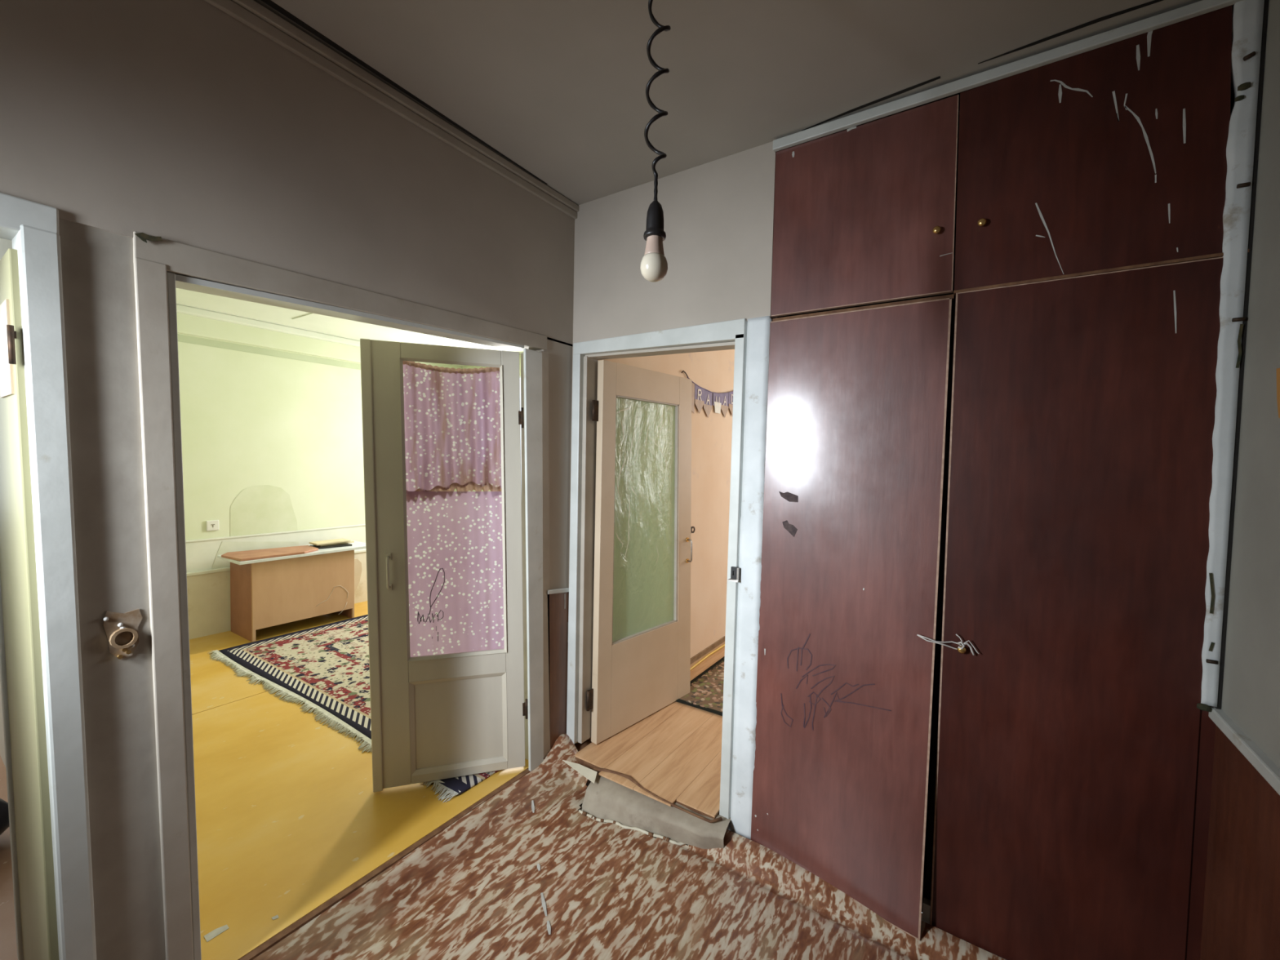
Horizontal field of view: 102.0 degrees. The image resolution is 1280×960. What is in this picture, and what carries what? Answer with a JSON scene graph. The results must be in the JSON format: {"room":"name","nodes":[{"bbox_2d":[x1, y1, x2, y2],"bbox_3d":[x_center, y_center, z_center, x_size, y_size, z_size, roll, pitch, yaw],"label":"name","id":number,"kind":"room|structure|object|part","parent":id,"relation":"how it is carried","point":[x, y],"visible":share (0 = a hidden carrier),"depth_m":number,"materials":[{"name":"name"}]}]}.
{"room":"apartment hallway","nodes":[
{"label":"apartment hallway","id":0,"kind":"room"},
{"bbox_2d":[0,238,12,766],"bbox_3d":[-2.984,0.034,1.642,3.200,2.550,1.265,3,3,33],"label":"wall","id":1,"kind":"structure","parent":0,"point":[5,244],"depth_m":2.34,"materials":[{"name":"paint"}]},
{"bbox_2d":[176,303,464,639],"bbox_3d":[-3.025,-0.060,4.501,0.220,2.508,3.610,3,3,33],"label":"wall","id":2,"kind":"structure","parent":0,"point":[271,414],"depth_m":4.28,"materials":[{"name":"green paint"}]},
{"bbox_2d":[205,520,218,531],"bbox_3d":[-3.331,0.355,4.039,0.014,0.080,0.080,3,3,33],"label":"wall socket","id":3,"kind":"object","parent":2,"relation":"attached to","point":[213,525],"visible":1,"depth_m":4.03,"materials":[{"name":"white plastic"}]},
{"bbox_3d":[-3.021,0.449,4.512,0.014,0.014,3.610,3,3,33],"label":"dado rail","id":4,"kind":"part","parent":2,"relation":"part of","materials":[{"name":"white paint"}]},
{"bbox_2d":[0,0,734,959],"bbox_3d":[0.002,0.043,3.152,0.112,2.760,6.620,3,3,33],"label":"wall","id":5,"kind":"structure","parent":0,"point":[179,121],"depth_m":1.30,"materials":[{"name":"paint"}]},
{"bbox_2d":[0,192,96,959],"bbox_3d":[-1.556,0.452,0.820,0.100,2.062,0.955,3,3,33],"label":"door frame","id":6,"kind":"structure","parent":5,"relation":"in","point":[32,228],"depth_m":1.13,"materials":[{"name":"white paint"}]},
{"bbox_2d":[0,248,59,959],"bbox_3d":[-1.508,0.422,1.278,0.485,1.837,0.093,3,3,34],"label":"door","id":7,"kind":"structure","parent":6,"relation":"attached to","point":[20,656],"depth_m":1.19,"materials":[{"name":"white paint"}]},
{"bbox_3d":[-1.278,0.421,1.261,0.095,2.100,0.240,3,3,33],"label":"column panel","id":8,"kind":"part","parent":5,"relation":"part of","materials":[{"name":"paint"}]},
{"bbox_2d":[102,608,142,659],"bbox_3d":[-1.229,0.367,1.234,0.014,0.122,0.068,3,3,33],"label":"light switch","id":9,"kind":"object","parent":5,"relation":"attached to","point":[121,629],"visible":1,"depth_m":1.23,"materials":[{"name":"gold metal"}]},
{"bbox_2d":[133,231,550,959],"bbox_3d":[-0.847,0.404,1.885,0.104,2.104,1.448,3,3,33],"label":"door frame","id":10,"kind":"structure","parent":5,"relation":"in","point":[164,266],"depth_m":1.34,"materials":[{"name":"beige paint"}]},
{"bbox_3d":[-1.212,0.470,1.318,0.066,2.000,0.096,3,3,33],"label":"post","id":11,"kind":"part","parent":10,"relation":"part of","materials":[{"name":"beige paint"}]},
{"bbox_2d":[360,338,528,791],"bbox_3d":[-0.828,0.374,2.249,0.688,1.889,0.086,0,2,-18],"label":"door","id":12,"kind":"structure","parent":10,"relation":"attached to","point":[442,716],"depth_m":2.23,"materials":[{"name":"grey paint"}]},
{"bbox_3d":[-1.046,0.385,2.152,0.026,0.156,0.036,0,2,-18],"label":"pull handle","id":13,"kind":"part","parent":12,"relation":"part of","materials":[{"name":"grey paint"}]},
{"bbox_3d":[-0.806,-0.537,2.226,0.405,0.067,0.038,0,2,-18],"label":"rail","id":14,"kind":"part","parent":12,"relation":"part of","materials":[{"name":"grey paint"}]},
{"bbox_2d":[403,360,504,657],"bbox_3d":[-0.821,0.135,2.308,0.476,1.308,0.062,0,2,-18],"label":"door curtain","id":15,"kind":"object","parent":12,"relation":"hanging from","point":[452,415],"visible":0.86,"depth_m":2.29,"materials":[{"name":"pink fabric"}]},
{"bbox_3d":[-0.812,0.420,2.299,0.459,0.740,0.011,0,2,-18],"label":"curtain panel","id":16,"kind":"part","parent":15,"relation":"part of","materials":[{"name":"pink fabric"}]},
{"bbox_3d":[-0.801,0.817,2.291,0.405,0.097,0.038,0,2,-18],"label":"rail","id":17,"kind":"part","parent":12,"relation":"part of","materials":[{"name":"grey paint"}]},
{"bbox_3d":[-0.797,1.071,2.291,0.415,0.413,0.015,0,2,-18],"label":"panel moulding","id":18,"kind":"part","parent":12,"relation":"part of","materials":[{"name":"grey paint"}]},
{"bbox_3d":[-0.801,1.071,2.304,0.421,0.420,0.012,0,2,-18],"label":"panel","id":19,"kind":"part","parent":12,"relation":"part of","materials":[{"name":"grey paint"}]},
{"bbox_3d":[-0.800,1.294,2.313,0.404,0.038,0.038,0,2,-18],"label":"rail","id":20,"kind":"part","parent":12,"relation":"part of","materials":[{"name":"grey paint"}]},
{"bbox_3d":[-0.482,0.420,2.355,0.014,1.990,0.154,3,3,33],"label":"post","id":21,"kind":"part","parent":10,"relation":"part of","materials":[{"name":"white paint"}]},
{"bbox_3d":[-0.475,0.411,2.446,0.086,2.000,0.102,3,3,33],"label":"casing","id":22,"kind":"part","parent":10,"relation":"part of","materials":[{"name":"beige paint"}]},
{"bbox_2d":[238,768,530,959],"bbox_3d":[-0.867,1.400,1.938,0.112,0.108,1.320,3,3,33],"label":"sill","id":23,"kind":"structure","parent":5,"relation":"attached to","point":[313,914],"depth_m":1.74,"materials":[{"name":"wood"}]},
{"bbox_2d":[204,0,578,218],"bbox_3d":[-1.027,-1.245,1.401,0.026,0.085,2.620,3,3,33],"label":"trim","id":24,"kind":"structure","parent":5,"relation":"attached to","point":[251,13],"depth_m":1.66,"materials":[{"name":"beige paint"}]},
{"bbox_2d":[261,0,547,184],"bbox_3d":[-1.063,-1.287,1.291,0.040,0.002,2.400,3,3,33],"label":"trim","id":25,"kind":"structure","parent":5,"relation":"attached to","point":[269,2],"depth_m":1.61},
{"bbox_3d":[-0.404,0.968,2.521,0.006,0.865,0.158,3,3,33],"label":"dado panel","id":26,"kind":"part","parent":5,"relation":"part of","materials":[{"name":"brown laminate"}]},
{"bbox_2d":[680,370,733,417],"bbox_3d":[0.611,-0.639,3.903,0.008,0.371,1.235,3,3,33],"label":"bunting","id":27,"kind":"object","parent":5,"relation":"attached to","point":[700,397],"visible":0.88,"depth_m":3.75,"materials":[{"name":"fabric"}]},
{"bbox_2d":[690,635,724,664],"bbox_3d":[0.756,1.269,4.267,0.012,0.035,3.780,3,3,33],"label":"baseboard","id":28,"kind":"structure","parent":5,"relation":"attached to","point":[697,656],"depth_m":3.88,"materials":[{"name":"brown wood"}]},
{"bbox_2d":[0,600,928,959],"bbox_3d":[-0.215,1.350,3.251,6.254,0.091,6.750,3,3,33],"label":"floor","id":29,"kind":"structure","parent":0,"point":[290,816],"depth_m":2.20,"materials":[{"name":"yellow paint"}]},
{"bbox_2d":[0,798,9,835],"bbox_3d":[-2.389,1.182,1.775,0.318,0.270,0.324,3,3,33],"label":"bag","id":30,"kind":"object","parent":29,"relation":"on","point":[4,814],"visible":0.57,"depth_m":1.84,"materials":[{"name":"black"}]},
{"bbox_2d":[217,540,365,642],"bbox_3d":[-2.833,0.892,4.336,0.450,0.627,1.015,3,3,33],"label":"desk","id":31,"kind":"object","parent":29,"relation":"on","point":[265,593],"visible":0.88,"depth_m":4.10,"materials":[{"name":"light brown wood laminate"},{"name":"white laminate"}]},
{"bbox_3d":[-3.080,0.911,4.010,0.400,0.605,0.018,3,3,33],"label":"panel","id":32,"kind":"part","parent":31,"relation":"part of","materials":[{"name":"brown wood"}]},
{"bbox_2d":[217,540,365,564],"bbox_3d":[-2.818,0.591,4.318,0.430,0.022,1.015,3,3,33],"label":"countertop","id":33,"kind":"structure","parent":31,"relation":"on","point":[357,544],"depth_m":4.20,"materials":[{"name":"white laminate"}]},
{"bbox_2d":[221,545,318,561],"bbox_3d":[-2.925,0.576,4.128,0.399,0.018,0.609,3,3,33],"label":"board","id":34,"kind":"object","parent":33,"relation":"on","point":[247,555],"visible":1,"depth_m":4.05,"materials":[{"name":"brown wood"}]},
{"bbox_2d":[310,543,351,549],"bbox_3d":[-2.686,0.569,4.503,0.211,0.011,0.261,3,3,39],"label":"board","id":35,"kind":"object","parent":33,"relation":"on","point":[340,544],"visible":0.64,"depth_m":4.45,"materials":[{"name":"black plastic"}]},
{"bbox_2d":[314,540,354,546],"bbox_3d":[-2.690,0.552,4.554,0.140,0.014,0.280,3,3,33],"label":"board","id":36,"kind":"object","parent":35,"relation":"on","point":[351,541],"visible":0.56,"depth_m":4.51,"materials":[{"name":"beige wood"}]},
{"bbox_2d":[309,537,351,545],"bbox_3d":[-2.696,0.538,4.509,0.140,0.014,0.280,3,3,33],"label":"board","id":37,"kind":"object","parent":36,"relation":"on","point":[335,540],"visible":1,"depth_m":4.47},
{"bbox_3d":[-2.704,0.912,4.202,0.018,0.603,0.755,3,3,33],"label":"panel","id":38,"kind":"part","parent":31,"relation":"part of","materials":[{"name":"brown wood"}]},
{"bbox_2d":[315,585,348,613],"bbox_3d":[-2.589,1.023,4.364,0.002,0.248,0.262,3,3,33],"label":"thread","id":39,"kind":"object","parent":31,"relation":"attached to","point":[339,585],"visible":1,"depth_m":4.42},
{"bbox_3d":[-2.672,0.895,4.624,0.400,0.605,0.018,3,3,33],"label":"panel","id":40,"kind":"part","parent":31,"relation":"part of","materials":[{"name":"brown wood"}]},
{"bbox_2d":[208,614,500,803],"bbox_3d":[-1.283,1.250,3.875,2.731,0.020,2.386,3,3,33],"label":"rug","id":41,"kind":"object","parent":29,"relation":"on","point":[325,668],"visible":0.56,"depth_m":3.36,"materials":[{"name":"multicoloured fabric"}]},
{"bbox_2d":[354,558,362,592],"bbox_3d":[-2.707,0.924,4.893,0.012,0.383,0.161,3,3,33],"label":"board","id":42,"kind":"object","parent":29,"relation":"on","point":[357,564],"visible":0.44,"depth_m":4.92,"materials":[{"name":"beige wood"}]},
{"bbox_2d":[575,644,724,743],"bbox_3d":[0.556,1.283,3.889,0.051,0.028,3.232,3,3,34],"label":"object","id":43,"kind":"object","parent":29,"relation":"on","point":[723,645],"visible":0.18,"depth_m":3.77,"materials":[{"name":"wood"}]},
{"bbox_2d":[675,656,724,715],"bbox_3d":[1.317,1.316,3.674,1.300,0.012,2.200,3,3,33],"label":"floral rug","id":44,"kind":"object","parent":29,"relation":"on","point":[706,689],"visible":0.07,"depth_m":3.21,"materials":[{"name":"multicoloured fabric"}]},
{"bbox_2d":[175,111,959,354],"bbox_3d":[0.113,-1.251,3.621,6.324,0.128,5.660,3,3,33],"label":"ceiling","id":45,"kind":"structure","parent":0,"point":[336,326],"depth_m":4.16,"materials":[{"name":"white paint"}]},
{"bbox_2d":[253,733,1004,959],"bbox_3d":[-0.139,1.463,0.941,2.430,0.272,2.720,3,3,33],"label":"floor","id":46,"kind":"structure","parent":0,"point":[526,873],"depth_m":1.79,"materials":[{"name":"brown carpet"}]},
{"bbox_2d":[751,0,1248,959],"bbox_3d":[1.129,0.122,1.875,1.248,2.752,0.666,3,3,33],"label":"wardrobe","id":47,"kind":"object","parent":46,"relation":"on","point":[990,420],"depth_m":1.58,"materials":[{"name":"brown wood"}]},
{"bbox_3d":[0.698,0.443,1.829,0.607,2.068,0.096,3,3,33],"label":"door","id":48,"kind":"part","parent":47,"relation":"part of","materials":[{"name":"brown wood"}]},
{"bbox_3d":[0.759,-0.918,1.808,0.595,0.612,0.018,3,3,33],"label":"door","id":49,"kind":"part","parent":47,"relation":"part of","materials":[{"name":"brown wood"}]},
{"bbox_3d":[0.950,-0.798,1.658,0.024,0.023,0.026,3,3,33],"label":"knob","id":50,"kind":"part","parent":47,"relation":"part of","materials":[{"name":"gold metal"}]},
{"bbox_2d":[916,633,979,655],"bbox_3d":[0.980,0.518,1.651,0.174,0.058,0.025,2,3,25],"label":"string","id":51,"kind":"object","parent":47,"relation":"attached to","point":[962,642],"visible":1,"depth_m":1.65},
{"bbox_3d":[1.019,0.536,1.641,0.025,0.024,0.028,3,3,33],"label":"knob","id":52,"kind":"part","parent":47,"relation":"part of","materials":[{"name":"gold metal"}]},
{"bbox_3d":[1.050,-0.789,1.591,0.024,0.023,0.026,3,3,33],"label":"knob","id":53,"kind":"part","parent":47,"relation":"part of","materials":[{"name":"gold metal"}]},
{"bbox_3d":[1.232,0.457,1.526,0.597,2.076,0.018,3,3,33],"label":"door","id":54,"kind":"part","parent":47,"relation":"part of","materials":[{"name":"brown wood"}]},
{"bbox_3d":[1.255,-0.905,1.479,0.604,0.629,0.018,3,3,33],"label":"door","id":55,"kind":"part","parent":47,"relation":"part of","materials":[{"name":"brown wood"}]},
{"bbox_2d":[1196,0,1268,711],"bbox_3d":[1.500,-0.308,1.325,0.058,1.820,0.053,3,3,33],"label":"strip","id":56,"kind":"object","parent":47,"relation":"attached to","point":[1249,17],"depth_m":1.31,"materials":[{"name":"white gloss paint"},{"name":"wood"}]},
{"bbox_2d":[568,141,777,745],"bbox_3d":[0.056,0.076,2.349,1.090,2.760,0.100,3,3,33],"label":"wall","id":57,"kind":"structure","parent":0,"point":[718,215],"depth_m":2.17,"materials":[{"name":"paint"}]},
{"bbox_2d":[581,773,730,848],"bbox_3d":[0.074,1.414,2.236,0.652,0.110,0.311,3,3,33],"label":"doormat","id":58,"kind":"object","parent":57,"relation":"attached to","point":[606,798],"depth_m":2.17,"materials":[{"name":"beige fabric"}]},
{"bbox_2d":[566,318,747,831],"bbox_3d":[0.050,0.395,2.352,0.882,2.093,0.114,3,3,33],"label":"door frame","id":59,"kind":"structure","parent":57,"relation":"in","point":[731,334],"depth_m":2.49,"materials":[{"name":"white paint"}]},
{"bbox_3d":[-0.295,0.347,2.580,0.052,1.915,0.114,3,3,33],"label":"post","id":60,"kind":"part","parent":59,"relation":"part of","materials":[{"name":"white paint"}]},
{"bbox_2d":[586,360,694,744],"bbox_3d":[0.056,0.364,2.843,0.079,1.910,0.854,3,3,41],"label":"door","id":61,"kind":"structure","parent":59,"relation":"attached to","point":[643,543],"depth_m":2.80,"materials":[{"name":"beige paint"}]},
{"bbox_3d":[0.034,0.205,2.844,0.005,1.273,0.563,3,3,41],"label":"glass pane","id":62,"kind":"part","parent":61,"relation":"part of","materials":[{"name":"green glass"}]},
{"bbox_3d":[0.025,1.079,2.883,0.040,0.477,0.572,3,3,41],"label":"panel","id":63,"kind":"part","parent":61,"relation":"part of","materials":[{"name":"beige paint"}]},
{"bbox_3d":[0.041,-0.511,2.798,0.040,0.160,0.527,3,3,41],"label":"rail","id":64,"kind":"part","parent":61,"relation":"part of","materials":[{"name":"beige paint"}]},
{"bbox_3d":[0.296,0.421,3.090,0.039,0.138,0.014,3,3,41],"label":"pull handle","id":65,"kind":"part","parent":61,"relation":"part of","materials":[{"name":"metal"}]},
{"bbox_3d":[0.396,0.440,2.125,0.050,2.035,0.112,3,3,33],"label":"post","id":66,"kind":"part","parent":59,"relation":"part of","materials":[{"name":"white paint"}]},
{"bbox_2d":[727,566,739,582],"bbox_3d":[0.372,0.374,2.061,0.043,0.058,0.018,3,3,33],"label":"plate","id":67,"kind":"object","parent":59,"relation":"attached to","point":[735,571],"visible":1,"depth_m":2.05,"materials":[{"name":"grey metal"}]},
{"bbox_3d":[0.375,0.369,2.061,0.024,0.048,0.014,3,3,33],"label":"plate","id":68,"kind":"part","parent":67,"relation":"part of","materials":[{"name":"grey metal"}]},
{"bbox_2d":[730,315,772,839],"bbox_3d":[0.456,0.401,2.078,0.100,2.060,0.093,3,3,33],"label":"strip","id":69,"kind":"object","parent":57,"relation":"attached to","point":[758,329],"visible":0.85,"depth_m":2.04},
{"bbox_2d":[253,0,1201,204],"bbox_3d":[0.015,-1.301,0.972,2.430,0.100,3.380,3,3,33],"label":"ceiling","id":70,"kind":"structure","parent":0,"point":[557,88],"depth_m":1.56,"materials":[{"name":"white paint"}]},
{"bbox_2d":[640,0,671,282],"bbox_3d":[0.039,-0.845,1.106,0.060,0.829,0.060,3,3,33],"label":"pendant bulb","id":71,"kind":"object","parent":70,"relation":"hanging from","point":[654,264],"visible":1,"depth_m":1.10,"materials":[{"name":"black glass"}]},
{"bbox_3d":[0.030,-0.457,1.122,0.060,0.052,0.060,3,3,33],"label":"bulb globe","id":72,"kind":"part","parent":71,"relation":"part of","materials":[{"name":"white glass"}]},
{"bbox_3d":[0.041,-0.929,1.103,0.053,0.661,0.052,3,3,33],"label":"cord","id":73,"kind":"part","parent":71,"relation":"part of","materials":[{"name":"black plastic"}]},
{"bbox_2d":[802,0,1163,130],"bbox_3d":[0.986,-1.254,1.593,0.992,0.001,0.065,3,3,33],"label":"trim","id":74,"kind":"structure","parent":70,"relation":"attached to","point":[1131,9],"depth_m":1.48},
{"bbox_2d":[1200,0,1279,959],"bbox_3d":[0.852,0.177,0.251,0.122,2.760,2.720,3,3,33],"label":"wall","id":75,"kind":"structure","parent":0,"point":[1241,919],"depth_m":1.21,"materials":[{"name":"paint"}]},
{"bbox_3d":[0.815,1.105,0.251,0.108,0.905,2.640,3,3,33],"label":"panel","id":76,"kind":"part","parent":75,"relation":"part of","materials":[{"name":"red laminate"}]},
{"bbox_2d":[1276,368,1279,417],"bbox_3d":[1.389,-0.185,1.114,0.002,0.124,0.100,3,3,33],"label":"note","id":77,"kind":"object","parent":75,"relation":"attached to","point":[1277,369],"visible":1,"depth_m":1.14,"materials":[{"name":"paper"}]}
]}

